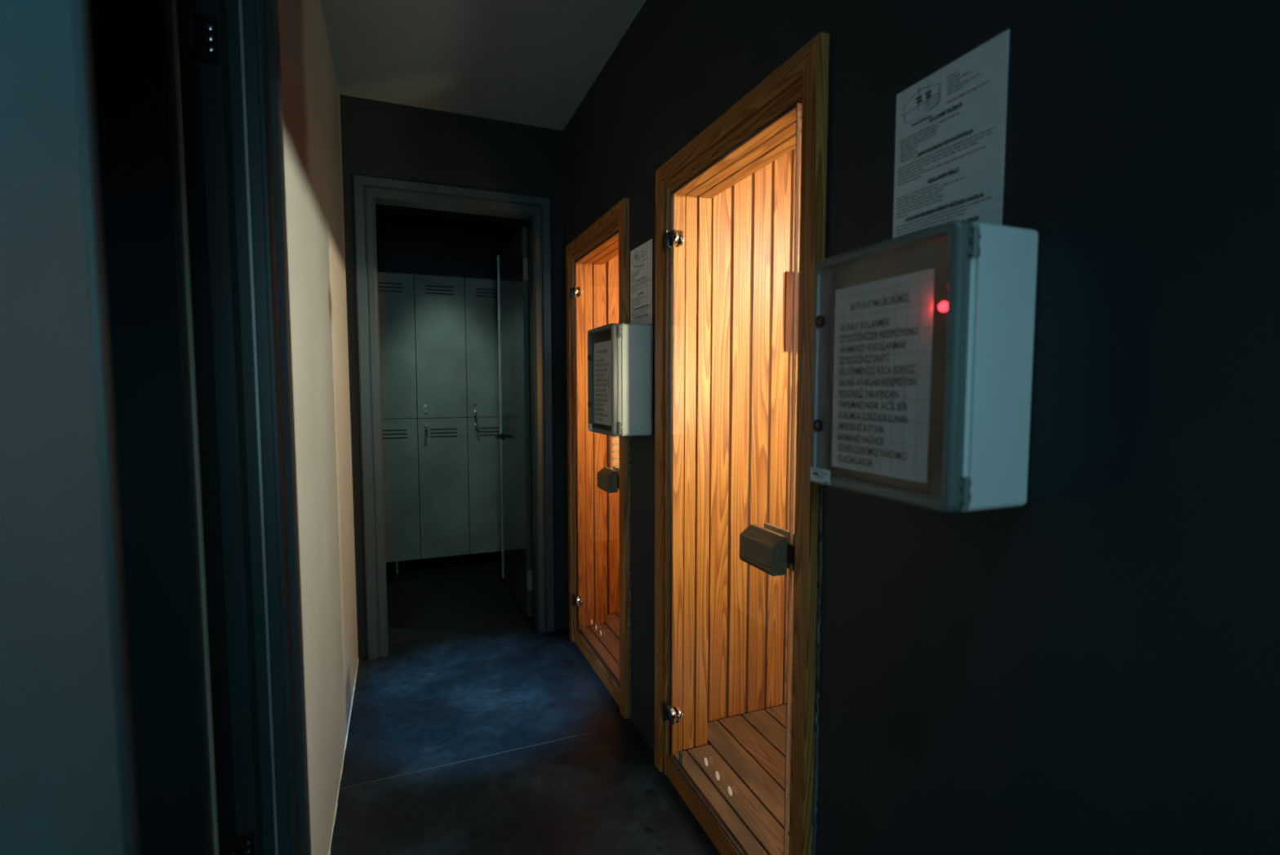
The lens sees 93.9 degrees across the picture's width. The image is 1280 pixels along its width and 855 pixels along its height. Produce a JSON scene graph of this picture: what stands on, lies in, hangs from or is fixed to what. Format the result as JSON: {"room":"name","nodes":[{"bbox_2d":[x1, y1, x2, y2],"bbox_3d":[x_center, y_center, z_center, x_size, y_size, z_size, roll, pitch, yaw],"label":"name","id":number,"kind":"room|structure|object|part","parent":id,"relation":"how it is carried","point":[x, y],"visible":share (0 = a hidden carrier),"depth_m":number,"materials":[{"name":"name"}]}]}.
{"room":"sauna corridor","nodes":[
{"label":"sauna corridor","id":0,"kind":"room"},
{"bbox_2d":[0,0,358,854],"bbox_3d":[-0.412,-0.025,0.289,0.161,2.710,5.545,-2,4,-22],"label":"wall","id":1,"kind":"structure","parent":0,"point":[60,786],"depth_m":0.38,"materials":[{"name":"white paint"}]},
{"bbox_2d":[72,0,311,854],"bbox_3d":[-0.903,0.132,0.621,0.839,2.353,0.856,-2,4,-22],"label":"door","id":2,"kind":"structure","parent":1,"relation":"in","point":[180,101],"depth_m":1.02,"materials":[{"name":"grey paint"}]},
{"bbox_2d":[328,658,359,854],"bbox_3d":[-1.055,1.207,2.117,0.004,0.006,1.835,-2,4,-22],"label":"trim","id":3,"kind":"structure","parent":1,"relation":"attached to","point":[329,853],"depth_m":2.12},
{"bbox_2d":[375,209,528,279],"bbox_3d":[-1.835,-0.332,4.834,3.200,2.710,0.120,-2,4,-22],"label":"wall","id":4,"kind":"structure","parent":0,"point":[411,243],"depth_m":4.79,"materials":[{"name":"grey paint"}]},
{"bbox_2d":[339,94,567,659],"bbox_3d":[-1.774,-0.196,2.824,2.865,2.710,0.185,-2,4,-22],"label":"wall","id":5,"kind":"structure","parent":0,"point":[380,139],"depth_m":2.99,"materials":[{"name":"grey paint"}]},
{"bbox_2d":[352,173,555,659],"bbox_3d":[-1.101,-0.065,3.536,0.952,2.353,1.031,-2,4,-22],"label":"door","id":6,"kind":"structure","parent":5,"relation":"in","point":[517,395],"depth_m":3.20,"materials":[{"name":"grey paint"}]},
{"bbox_3d":[-0.946,0.064,4.027,0.058,0.048,0.145,-2,4,-22],"label":"lever handle","id":7,"kind":"part","parent":6,"relation":"part of","materials":[{"name":"metal"}]},
{"bbox_2d":[320,0,645,225],"bbox_3d":[-0.438,-1.508,1.261,5.000,0.120,7.950,-2,4,-22],"label":"ceiling","id":8,"kind":"structure","parent":0,"point":[526,62],"depth_m":2.44,"materials":[{"name":"paint"}]},
{"bbox_2d":[329,551,720,854],"bbox_3d":[-0.438,1.315,1.452,5.000,0.120,7.950,-2,4,-22],"label":"floor","id":9,"kind":"structure","parent":0,"point":[479,730],"depth_m":2.27,"materials":[{"name":"concrete"}]},
{"bbox_2d":[377,271,420,573],"bbox_3d":[-1.857,-0.027,4.473,0.346,2.150,0.490,-2,4,-22],"label":"locker","id":10,"kind":"object","parent":9,"relation":"on","point":[395,291],"visible":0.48,"depth_m":4.27,"materials":[{"name":"metal"}]},
{"bbox_3d":[-1.773,1.008,4.361,0.034,0.100,0.034,-2,4,-22],"label":"leg","id":11,"kind":"part","parent":10,"relation":"part of","materials":[{"name":"metal"}]},
{"bbox_3d":[-1.772,-0.575,4.226,0.343,1.023,0.018,-2,4,-22],"label":"door","id":12,"kind":"part","parent":10,"relation":"part of","materials":[{"name":"metal"}]},
{"bbox_3d":[-1.772,0.455,4.295,0.343,1.030,0.018,-2,4,-22],"label":"door","id":13,"kind":"part","parent":10,"relation":"part of","materials":[{"name":"metal"}]},
{"bbox_2d":[413,274,469,558],"bbox_3d":[-1.534,-0.035,4.603,0.346,2.150,0.490,-2,4,-22],"label":"locker","id":14,"kind":"object","parent":9,"relation":"on","point":[439,300],"visible":0.98,"depth_m":4.38,"materials":[{"name":"metal"}]},
{"bbox_2d":[424,426,427,436],"bbox_3d":[-1.541,0.021,4.320,0.024,0.089,0.030,0,4,5],"label":"key","id":15,"kind":"object","parent":14,"relation":"attached to","point":[426,429],"visible":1,"depth_m":4.31,"materials":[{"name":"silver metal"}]},
{"bbox_3d":[-1.449,-0.583,4.355,0.343,1.023,0.018,-2,4,-22],"label":"door","id":16,"kind":"part","parent":14,"relation":"part of","materials":[{"name":"metal"}]},
{"bbox_3d":[-1.449,0.446,4.425,0.343,1.030,0.018,-2,4,-22],"label":"door","id":17,"kind":"part","parent":14,"relation":"part of","materials":[{"name":"metal"}]},
{"bbox_2d":[464,277,501,553],"bbox_3d":[-1.210,-0.044,4.732,0.346,2.150,0.490,-2,4,-22],"label":"locker","id":18,"kind":"object","parent":9,"relation":"on","point":[481,304],"visible":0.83,"depth_m":4.49,"materials":[{"name":"metal"}]},
{"bbox_2d":[474,409,477,422],"bbox_3d":[-1.218,-0.084,4.442,0.024,0.094,0.030,0,4,5],"label":"key","id":19,"kind":"object","parent":18,"relation":"attached to","point":[475,415],"visible":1,"depth_m":4.43,"materials":[{"name":"silver metal"}]},
{"bbox_3d":[-1.126,-0.592,4.484,0.343,1.023,0.018,-2,4,-22],"label":"door","id":20,"kind":"part","parent":18,"relation":"part of","materials":[{"name":"metal"}]},
{"bbox_3d":[-1.126,0.437,4.554,0.343,1.030,0.018,-2,4,-22],"label":"door","id":21,"kind":"part","parent":18,"relation":"part of","materials":[{"name":"metal"}]},
{"bbox_2d":[579,612,619,683],"bbox_3d":[0.497,1.106,2.998,1.405,0.087,1.124,-2,4,-22],"label":"floor","id":22,"kind":"structure","parent":0,"point":[606,646],"depth_m":2.98,"materials":[{"name":"brown wood"}]},
{"bbox_2d":[602,254,619,614],"bbox_3d":[0.342,-0.138,3.467,1.282,2.332,0.014,-2,4,-22],"label":"wall","id":23,"kind":"structure","parent":0,"point":[613,264],"depth_m":3.30,"materials":[{"name":"brown wood"}]},
{"bbox_2d":[610,435,618,469],"bbox_3d":[-0.065,0.128,3.295,0.200,0.270,0.033,-2,4,-22],"label":"lamp","id":24,"kind":"object","parent":23,"relation":"attached to","point":[614,439],"visible":0.27,"depth_m":3.25,"materials":[{"name":"brown wood"}]},
{"bbox_2d":[601,149,793,722],"bbox_3d":[0.576,-0.079,2.950,1.335,2.460,1.185,-2,4,-22],"label":"wood paneling","id":25,"kind":"structure","parent":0,"point":[792,151],"depth_m":2.26,"materials":[{"name":"brown wood"}]},
{"bbox_2d":[673,702,791,854],"bbox_3d":[0.929,1.179,1.924,1.405,0.087,1.124,-2,4,-22],"label":"floor","id":26,"kind":"structure","parent":0,"point":[747,751],"depth_m":1.95,"materials":[{"name":"brown wood"}]},
{"bbox_2d":[708,144,801,720],"bbox_3d":[0.774,-0.065,2.393,1.282,2.332,0.014,-2,4,-22],"label":"wall","id":27,"kind":"structure","parent":0,"point":[742,192],"depth_m":2.25,"materials":[{"name":"brown wood"}]},
{"bbox_2d":[783,271,799,351],"bbox_3d":[0.604,-0.439,2.267,0.103,0.300,0.046,-2,4,-22],"label":"board","id":28,"kind":"object","parent":27,"relation":"attached to","point":[788,290],"visible":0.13,"depth_m":2.27,"materials":[{"name":"brown wood"}]},
{"bbox_2d":[563,0,1279,854],"bbox_3d":[0.644,-0.060,0.811,0.120,2.710,5.730,-2,4,-22],"label":"wall","id":29,"kind":"structure","parent":0,"point":[1091,664],"depth_m":0.81,"materials":[{"name":"grey paint"}]},
{"bbox_2d":[566,197,631,719],"bbox_3d":[-0.161,0.125,2.778,0.202,2.076,0.863,-2,4,-22],"label":"door","id":30,"kind":"structure","parent":29,"relation":"in","point":[607,237],"depth_m":3.05,"materials":[{"name":"glass"},{"name":"pine"},{"name":"polished metal"}]},
{"bbox_3d":[-0.199,1.123,2.823,0.017,0.078,0.711,-2,4,-22],"label":"sill","id":31,"kind":"part","parent":30,"relation":"part of","materials":[{"name":"brown wood"}]},
{"bbox_3d":[-0.138,0.219,2.510,0.042,0.088,0.140,-2,4,-22],"label":"handle","id":32,"kind":"part","parent":30,"relation":"part of","materials":[{"name":"brown wood"}]},
{"bbox_3d":[-0.072,0.218,2.537,0.042,0.088,0.140,-2,4,-22],"label":"handle","id":33,"kind":"part","parent":30,"relation":"part of","materials":[{"name":"brown wood"}]},
{"bbox_3d":[-0.083,0.218,2.442,0.012,0.045,0.024,-2,4,-22],"label":"latch plate","id":34,"kind":"part","parent":30,"relation":"part of","materials":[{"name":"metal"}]},
{"bbox_2d":[586,323,653,435],"bbox_3d":[-0.080,-0.175,2.235,0.159,0.395,0.309,-2,4,-22],"label":"control box","id":35,"kind":"object","parent":29,"relation":"attached to","point":[631,344],"visible":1,"depth_m":2.11,"materials":[{"name":"grey plastic"}]},
{"bbox_2d":[594,340,611,425],"bbox_3d":[-0.140,-0.164,2.222,0.002,0.304,0.205,-2,4,-22],"label":"notice","id":36,"kind":"object","parent":35,"relation":"in","point":[602,362],"visible":1,"depth_m":2.22,"materials":[{"name":"white paper"}]},
{"bbox_3d":[-0.074,-0.165,2.080,0.006,0.295,0.006,-2,4,-22],"label":"hinge rod","id":37,"kind":"part","parent":35,"relation":"part of","materials":[{"name":"grey plastic"}]},
{"bbox_2d":[630,238,652,324],"bbox_3d":[0.003,-0.524,2.216,0.002,0.297,0.213,-2,4,-22],"label":"sheet","id":38,"kind":"object","parent":29,"relation":"attached to","point":[641,257],"visible":0.99,"depth_m":2.21,"materials":[{"name":"white paper"}]},
{"bbox_2d":[654,31,829,854],"bbox_3d":[0.271,0.198,1.704,0.202,2.076,0.863,-2,4,-22],"label":"door","id":39,"kind":"structure","parent":29,"relation":"in","point":[788,109],"depth_m":1.80,"materials":[{"name":"brown wood"}]},
{"bbox_3d":[0.233,1.196,1.749,0.017,0.078,0.711,-2,4,-22],"label":"sill","id":40,"kind":"part","parent":39,"relation":"part of","materials":[{"name":"brown wood"}]},
{"bbox_3d":[0.294,0.292,1.436,0.042,0.088,0.140,-2,4,-22],"label":"handle","id":41,"kind":"part","parent":39,"relation":"part of","materials":[{"name":"brown wood"}]},
{"bbox_3d":[0.360,0.290,1.462,0.042,0.088,0.140,-2,4,-22],"label":"handle","id":42,"kind":"part","parent":39,"relation":"part of","materials":[{"name":"brown wood"}]},
{"bbox_3d":[0.348,0.291,1.367,0.012,0.045,0.024,-2,4,-22],"label":"latch plate","id":43,"kind":"part","parent":39,"relation":"part of","materials":[{"name":"metal"}]},
{"bbox_2d":[810,219,1038,512],"bbox_3d":[0.434,-0.089,0.957,0.159,0.395,0.309,-2,4,-22],"label":"control box","id":44,"kind":"object","parent":29,"relation":"attached to","point":[985,273],"visible":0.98,"depth_m":0.83,"materials":[{"name":"grey plastic"}]},
{"bbox_2d":[831,267,934,483],"bbox_3d":[0.374,-0.078,0.944,0.002,0.304,0.205,-2,4,-22],"label":"notice","id":45,"kind":"object","parent":44,"relation":"in","point":[883,328],"visible":1,"depth_m":0.93,"materials":[{"name":"white paper"}]},
{"bbox_2d":[937,301,947,311],"bbox_3d":[0.423,-0.169,0.836,0.008,0.014,0.014,-2,4,-22],"label":"lamp","id":46,"kind":"object","parent":44,"relation":"attached to","point":[942,305],"depth_m":0.83,"materials":[{"name":"red plastic"}]},
{"bbox_3d":[0.440,-0.079,0.802,0.006,0.295,0.006,-2,4,-22],"label":"hinge rod","id":47,"kind":"part","parent":44,"relation":"part of","materials":[{"name":"grey plastic"}]},
{"bbox_2d":[893,28,1009,238],"bbox_3d":[0.499,-0.441,0.981,0.002,0.297,0.213,-2,4,-22],"label":"sheet","id":48,"kind":"object","parent":29,"relation":"attached to","point":[950,124],"visible":0.88,"depth_m":0.96,"materials":[{"name":"white paper"}]}
]}

